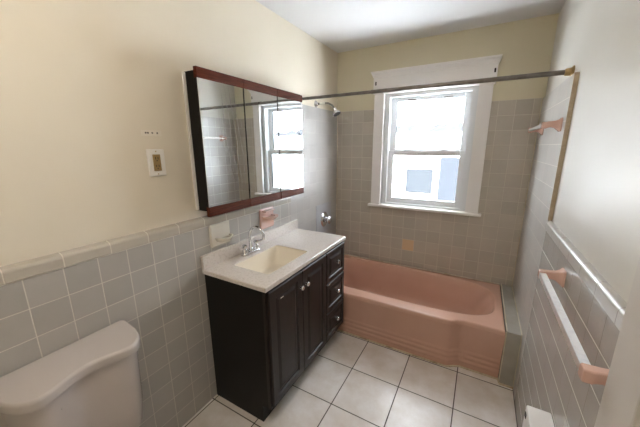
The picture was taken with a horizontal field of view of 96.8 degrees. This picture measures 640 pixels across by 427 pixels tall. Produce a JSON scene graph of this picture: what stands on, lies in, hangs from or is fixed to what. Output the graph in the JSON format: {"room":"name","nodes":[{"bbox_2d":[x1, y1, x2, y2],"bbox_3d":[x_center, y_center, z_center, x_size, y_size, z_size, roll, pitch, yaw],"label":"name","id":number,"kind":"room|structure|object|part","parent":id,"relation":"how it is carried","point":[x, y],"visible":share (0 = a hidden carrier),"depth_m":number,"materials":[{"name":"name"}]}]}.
{"room":"bathroom","nodes":[
{"label":"bathroom","id":0,"kind":"room"},
{"bbox_2d":[0,0,337,426],"bbox_3d":[-0.675,-0.052,1.634,0.149,2.404,3.620,7,15,29],"label":"wall","id":1,"kind":"structure","parent":0,"point":[90,241],"depth_m":1.21,"materials":[{"name":"beige paint"}]},
{"bbox_2d":[141,130,161,135],"bbox_3d":[-0.768,-0.366,1.295,0.002,0.026,0.093,7,15,29],"label":"strip","id":2,"kind":"object","parent":1,"relation":"attached to","point":[143,132],"visible":1,"depth_m":1.29,"materials":[{"name":"beige paint"}]},
{"bbox_2d":[146,149,166,176],"bbox_3d":[-0.762,-0.237,1.327,0.010,0.124,0.082,7,15,29],"label":"wall outlet","id":3,"kind":"object","parent":1,"relation":"attached to","point":[155,157],"visible":1,"depth_m":1.32,"materials":[{"name":"white plastic"}]},
{"bbox_2d":[152,154,161,170],"bbox_3d":[-0.759,-0.237,1.325,0.004,0.076,0.036,7,15,29],"label":"receptacle","id":4,"kind":"object","parent":3,"relation":"attached to","point":[156,158],"depth_m":1.32,"materials":[{"name":"brown"}]},
{"bbox_2d":[209,220,233,247],"bbox_3d":[-0.561,0.123,1.659,0.070,0.136,0.148,7,15,29],"label":"soap dish","id":5,"kind":"object","parent":1,"relation":"attached to","point":[219,233],"visible":1,"depth_m":1.65,"materials":[{"name":"beige ceramic"}]},
{"bbox_2d":[215,233,233,241],"bbox_3d":[-0.553,0.146,1.672,0.062,0.026,0.115,7,15,29],"label":"tray","id":6,"kind":"object","parent":5,"relation":"on","point":[221,237],"depth_m":1.66,"materials":[{"name":"beige ceramic"}]},
{"bbox_2d":[181,66,303,216],"bbox_3d":[-0.409,-0.424,1.786,0.146,0.712,0.890,7,15,29],"label":"upper cabinet","id":7,"kind":"object","parent":1,"relation":"attached to","point":[245,136],"visible":1,"depth_m":1.58,"materials":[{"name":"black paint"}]},
{"bbox_3d":[-0.503,-0.359,1.506,0.014,0.628,0.294,7,15,29],"label":"door","id":8,"kind":"part","parent":7,"relation":"part of","materials":[{"name":"black paint"}]},
{"bbox_3d":[-0.501,-0.681,1.429,0.022,0.048,0.296,7,15,29],"label":"rail","id":9,"kind":"part","parent":7,"relation":"part of","materials":[{"name":"brown wood"}]},
{"bbox_2d":[196,77,248,206],"bbox_3d":[-0.495,-0.358,1.502,0.004,0.612,0.291,7,15,29],"label":"mirror","id":10,"kind":"object","parent":7,"relation":"on","point":[221,104],"depth_m":1.48,"materials":[{"name":"white mirror"}]},
{"bbox_3d":[-0.498,-0.035,1.579,0.022,0.050,0.296,7,15,29],"label":"rail","id":11,"kind":"part","parent":7,"relation":"part of","materials":[{"name":"brown wood"}]},
{"bbox_3d":[-0.355,-0.420,1.762,0.014,0.628,0.294,7,15,29],"label":"door","id":12,"kind":"part","parent":7,"relation":"part of","materials":[{"name":"black paint"}]},
{"bbox_3d":[-0.353,-0.742,1.685,0.022,0.048,0.296,7,15,29],"label":"rail","id":13,"kind":"part","parent":7,"relation":"part of","materials":[{"name":"brown wood"}]},
{"bbox_2d":[243,89,279,197],"bbox_3d":[-0.347,-0.419,1.758,0.004,0.612,0.291,7,15,29],"label":"mirror","id":14,"kind":"object","parent":7,"relation":"on","point":[261,118],"depth_m":1.74,"materials":[{"name":"white mirror"}]},
{"bbox_3d":[-0.350,-0.096,1.836,0.022,0.050,0.296,7,15,29],"label":"rail","id":15,"kind":"part","parent":7,"relation":"part of","materials":[{"name":"brown wood"}]},
{"bbox_3d":[-0.210,-0.479,2.014,0.014,0.628,0.284,7,15,29],"label":"door","id":16,"kind":"part","parent":7,"relation":"part of","materials":[{"name":"black paint"}]},
{"bbox_3d":[-0.208,-0.801,1.937,0.022,0.048,0.286,7,15,29],"label":"rail","id":17,"kind":"part","parent":7,"relation":"part of","materials":[{"name":"brown wood"}]},
{"bbox_2d":[277,97,302,190],"bbox_3d":[-0.202,-0.478,2.010,0.004,0.612,0.281,7,15,29],"label":"mirror","id":18,"kind":"object","parent":7,"relation":"on","point":[289,109],"depth_m":1.99,"materials":[{"name":"white mirror"}]},
{"bbox_3d":[-0.205,-0.155,2.088,0.022,0.050,0.286,7,15,29],"label":"rail","id":19,"kind":"part","parent":7,"relation":"part of","materials":[{"name":"brown wood"}]},
{"bbox_2d":[201,219,297,269],"bbox_3d":[-0.423,0.181,1.974,0.020,0.078,0.940,7,15,29],"label":"backsplash","id":20,"kind":"structure","parent":1,"relation":"attached to","point":[208,260],"depth_m":1.80,"materials":[{"name":"stone"}]},
{"bbox_2d":[259,206,277,229],"bbox_3d":[-0.344,0.036,2.012,0.092,0.146,0.150,7,15,29],"label":"toothbrush holder","id":21,"kind":"object","parent":1,"relation":"attached to","point":[266,216],"visible":0.94,"depth_m":2.00,"materials":[{"name":"pink ceramic"}]},
{"bbox_2d":[262,214,277,220],"bbox_3d":[-0.341,0.028,2.008,0.085,0.026,0.120,7,15,29],"label":"tray","id":22,"kind":"object","parent":21,"relation":"on","point":[265,217],"depth_m":1.98,"materials":[{"name":"pink ceramic"}]},
{"bbox_2d":[316,201,331,231],"bbox_3d":[0.007,0.032,2.666,0.078,0.268,0.295,7,15,29],"label":"shower valve","id":23,"kind":"object","parent":1,"relation":"attached to","point":[323,211],"visible":0.95,"depth_m":2.64,"materials":[{"name":"grey metal"}]},
{"bbox_3d":[0.089,0.062,2.781,0.038,0.080,0.084,7,15,29],"label":"handle","id":24,"kind":"part","parent":23,"relation":"part of","materials":[{"name":"silver metal"}]},
{"bbox_2d":[314,100,340,116],"bbox_3d":[0.068,-0.906,2.444,0.245,0.144,0.080,7,15,29],"label":"shower","id":25,"kind":"object","parent":1,"relation":"attached to","point":[336,112],"visible":0.99,"depth_m":2.43,"materials":[{"name":"silver metal"}]},
{"bbox_2d":[302,65,574,99],"bbox_3d":[0.534,-0.800,1.820,1.677,0.056,0.056,7,15,29],"label":"shower rod","id":26,"kind":"object","parent":1,"relation":"attached to","point":[568,71],"visible":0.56,"depth_m":1.66,"materials":[{"name":"silver metal"}]},
{"bbox_2d":[182,330,517,426],"bbox_3d":[0.175,1.278,1.469,2.085,0.120,3.700,7,15,29],"label":"floor","id":27,"kind":"structure","parent":0,"point":[353,381],"depth_m":1.76,"materials":[{"name":"tile"}]},
{"bbox_2d":[0,320,142,426],"bbox_3d":[-0.663,0.926,0.992,0.692,0.790,0.426,7,15,29],"label":"toilet","id":28,"kind":"object","parent":27,"relation":"on","point":[94,380],"visible":1,"depth_m":1.01,"materials":[{"name":"grey ceramic"}]},
{"bbox_2d":[205,241,343,421],"bbox_3d":[-0.217,0.674,1.974,0.481,0.830,0.915,7,15,29],"label":"vanity cabinet","id":29,"kind":"object","parent":27,"relation":"on","point":[262,343],"visible":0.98,"depth_m":1.62,"materials":[{"name":"black wood"}]},
{"bbox_3d":[-0.054,0.640,1.872,0.018,0.718,0.915,7,15,29],"label":"frame","id":30,"kind":"part","parent":29,"relation":"part of","materials":[{"name":"brown wood"}]},
{"bbox_2d":[201,219,345,292],"bbox_3d":[-0.233,0.265,1.884,0.457,0.202,0.941,7,15,29],"label":"countertop","id":31,"kind":"structure","parent":29,"relation":"on","point":[286,249],"depth_m":1.81,"materials":[{"name":"stone"}]},
{"bbox_2d":[240,226,264,256],"bbox_3d":[-0.435,0.164,1.811,0.154,0.185,0.145,-4,14,-17],"label":"faucet","id":32,"kind":"object","parent":31,"relation":"on","point":[245,252],"visible":1,"depth_m":1.80,"materials":[{"name":"silver metal"}]},
{"bbox_3d":[-0.478,0.226,1.772,0.040,0.056,0.070,5,14,20],"label":"handle","id":33,"kind":"part","parent":32,"relation":"part of","materials":[{"name":"silver metal"}]},
{"bbox_3d":[-0.448,0.244,1.838,0.054,0.018,0.156,7,15,29],"label":"plate","id":34,"kind":"part","parent":32,"relation":"part of","materials":[{"name":"silver metal"}]},
{"bbox_3d":[-0.404,0.159,1.800,0.131,0.171,0.036,5,14,21],"label":"spout","id":35,"kind":"part","parent":32,"relation":"part of","materials":[{"name":"silver metal"}]},
{"bbox_3d":[-0.413,0.199,1.886,0.040,0.056,0.070,10,17,37],"label":"handle","id":36,"kind":"part","parent":32,"relation":"part of","materials":[{"name":"silver metal"}]},
{"bbox_2d":[235,246,306,273],"bbox_3d":[-0.289,0.335,1.768,0.259,0.120,0.399,7,15,29],"label":"basin","id":37,"kind":"object","parent":31,"relation":"in","point":[271,259],"depth_m":1.88,"materials":[{"name":"beige ceramic"}]},
{"bbox_3d":[-0.184,0.699,1.611,0.018,0.690,0.302,7,15,29],"label":"door","id":38,"kind":"part","parent":29,"relation":"part of","materials":[{"name":"brown wood"}]},
{"bbox_3d":[-0.035,0.638,1.869,0.018,0.690,0.294,7,15,29],"label":"door","id":39,"kind":"part","parent":29,"relation":"part of","materials":[{"name":"brown wood"}]},
{"bbox_3d":[0.110,0.354,2.070,0.018,0.230,0.283,7,15,29],"label":"drawer","id":40,"kind":"part","parent":29,"relation":"part of","materials":[{"name":"brown wood"}]},
{"bbox_3d":[0.112,0.806,2.176,0.018,0.222,0.283,7,15,29],"label":"drawer","id":41,"kind":"part","parent":29,"relation":"part of","materials":[{"name":"brown wood"}]},
{"bbox_3d":[0.111,0.582,2.123,0.018,0.222,0.283,7,15,29],"label":"drawer","id":42,"kind":"part","parent":29,"relation":"part of","materials":[{"name":"brown wood"}]},
{"bbox_2d":[337,254,512,388],"bbox_3d":[0.701,0.781,2.473,1.635,0.392,0.775,7,15,29],"label":"bathtub","id":43,"kind":"object","parent":27,"relation":"on","point":[445,320],"visible":0.72,"depth_m":2.20,"materials":[{"name":"ceramic"}]},
{"bbox_2d":[255,0,565,52],"bbox_3d":[0.164,-1.180,0.895,2.085,0.120,3.700,7,15,29],"label":"ceiling","id":44,"kind":"structure","parent":0,"point":[340,25],"depth_m":1.98,"materials":[{"name":"white paint"}]},
{"bbox_2d":[336,13,558,285],"bbox_3d":[0.933,-0.299,2.660,1.678,2.404,0.205,7,15,29],"label":"wall","id":45,"kind":"structure","parent":0,"point":[485,247],"depth_m":2.42,"materials":[{"name":"grey tile"}]},
{"bbox_2d":[368,54,502,216],"bbox_3d":[0.951,-0.637,2.537,0.996,1.218,0.260,7,15,29],"label":"window","id":46,"kind":"structure","parent":45,"relation":"in","point":[478,97],"depth_m":2.41,"materials":[{"name":"white wood"}]},
{"bbox_3d":[0.919,-0.042,2.613,0.985,0.024,0.089,7,15,29],"label":"sill","id":47,"kind":"part","parent":46,"relation":"part of","materials":[{"name":"white wood"}]},
{"bbox_3d":[0.946,-0.325,2.605,0.657,0.492,0.030,7,15,29],"label":"sash","id":48,"kind":"part","parent":46,"relation":"part of","materials":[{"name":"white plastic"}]},
{"bbox_3d":[0.962,-0.785,2.531,0.657,0.499,0.030,7,15,29],"label":"sash","id":49,"kind":"part","parent":46,"relation":"part of","materials":[{"name":"white plastic"}]},
{"bbox_3d":[0.910,-1.192,2.337,0.996,0.046,0.104,7,15,29],"label":"crown","id":50,"kind":"part","parent":46,"relation":"part of","materials":[{"name":"white wood"}]},
{"bbox_2d":[512,0,639,426],"bbox_3d":[0.870,0.138,0.786,0.142,2.404,3.620,7,15,29],"label":"wall","id":51,"kind":"structure","parent":0,"point":[582,212],"depth_m":1.06,"materials":[{"name":"beige paint"}]},
{"bbox_2d":[498,284,521,386],"bbox_3d":[1.389,0.859,2.120,0.086,0.389,0.738,7,15,29],"label":"trim","id":52,"kind":"structure","parent":51,"relation":"attached to","point":[513,333],"depth_m":1.83,"materials":[{"name":"grey tile"}]},
{"bbox_2d":[522,405,553,426],"bbox_3d":[0.773,0.950,1.017,0.081,0.360,0.270,7,15,29],"label":"box","id":53,"kind":"object","parent":51,"relation":"attached to","point":[533,417],"visible":1,"depth_m":1.06,"materials":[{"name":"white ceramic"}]},
{"bbox_2d":[528,117,562,134],"bbox_3d":[1.321,-0.509,1.688,0.080,0.068,0.576,7,15,29],"label":"towel bar","id":54,"kind":"object","parent":51,"relation":"attached to","point":[557,125],"visible":1,"depth_m":1.47,"materials":[{"name":"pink ceramic"}]},
{"bbox_2d":[537,268,608,385],"bbox_3d":[0.783,0.309,0.890,0.080,0.068,0.654,7,15,29],"label":"towel bar","id":55,"kind":"object","parent":51,"relation":"attached to","point":[588,373],"visible":0.82,"depth_m":0.77,"materials":[{"name":"beige ceramic"}]},
{"bbox_2d":[594,257,639,426],"bbox_3d":[0.396,0.417,0.159,0.068,2.150,0.998,7,15,29],"label":"trim","id":56,"kind":"structure","parent":51,"relation":"attached to","point":[620,401],"depth_m":0.54,"materials":[{"name":"grey wood"}]},
{"label":"outside","id":57,"kind":"structure","parent":0,"visible":0},
{"bbox_3d":[17.495,-2.326,34.109,60.000,0.100,69.400,7,15,29],"label":"ground","id":58,"kind":"structure","parent":57,"visible":0},
{"bbox_2d":[392,131,461,201],"bbox_3d":[9.231,1.058,6.412,15.600,5.980,4.250,7,15,29],"label":"house","id":59,"kind":"structure","parent":58,"relation":"on","point":[418,177],"depth_m":7.40,"materials":[{"name":"white"}]},
{"bbox_3d":[2.564,-0.841,7.351,0.670,0.630,0.020,7,15,29],"label":"pane","id":60,"kind":"part","parent":59,"relation":"part of","materials":[{"name":"blue glass"}]}
]}

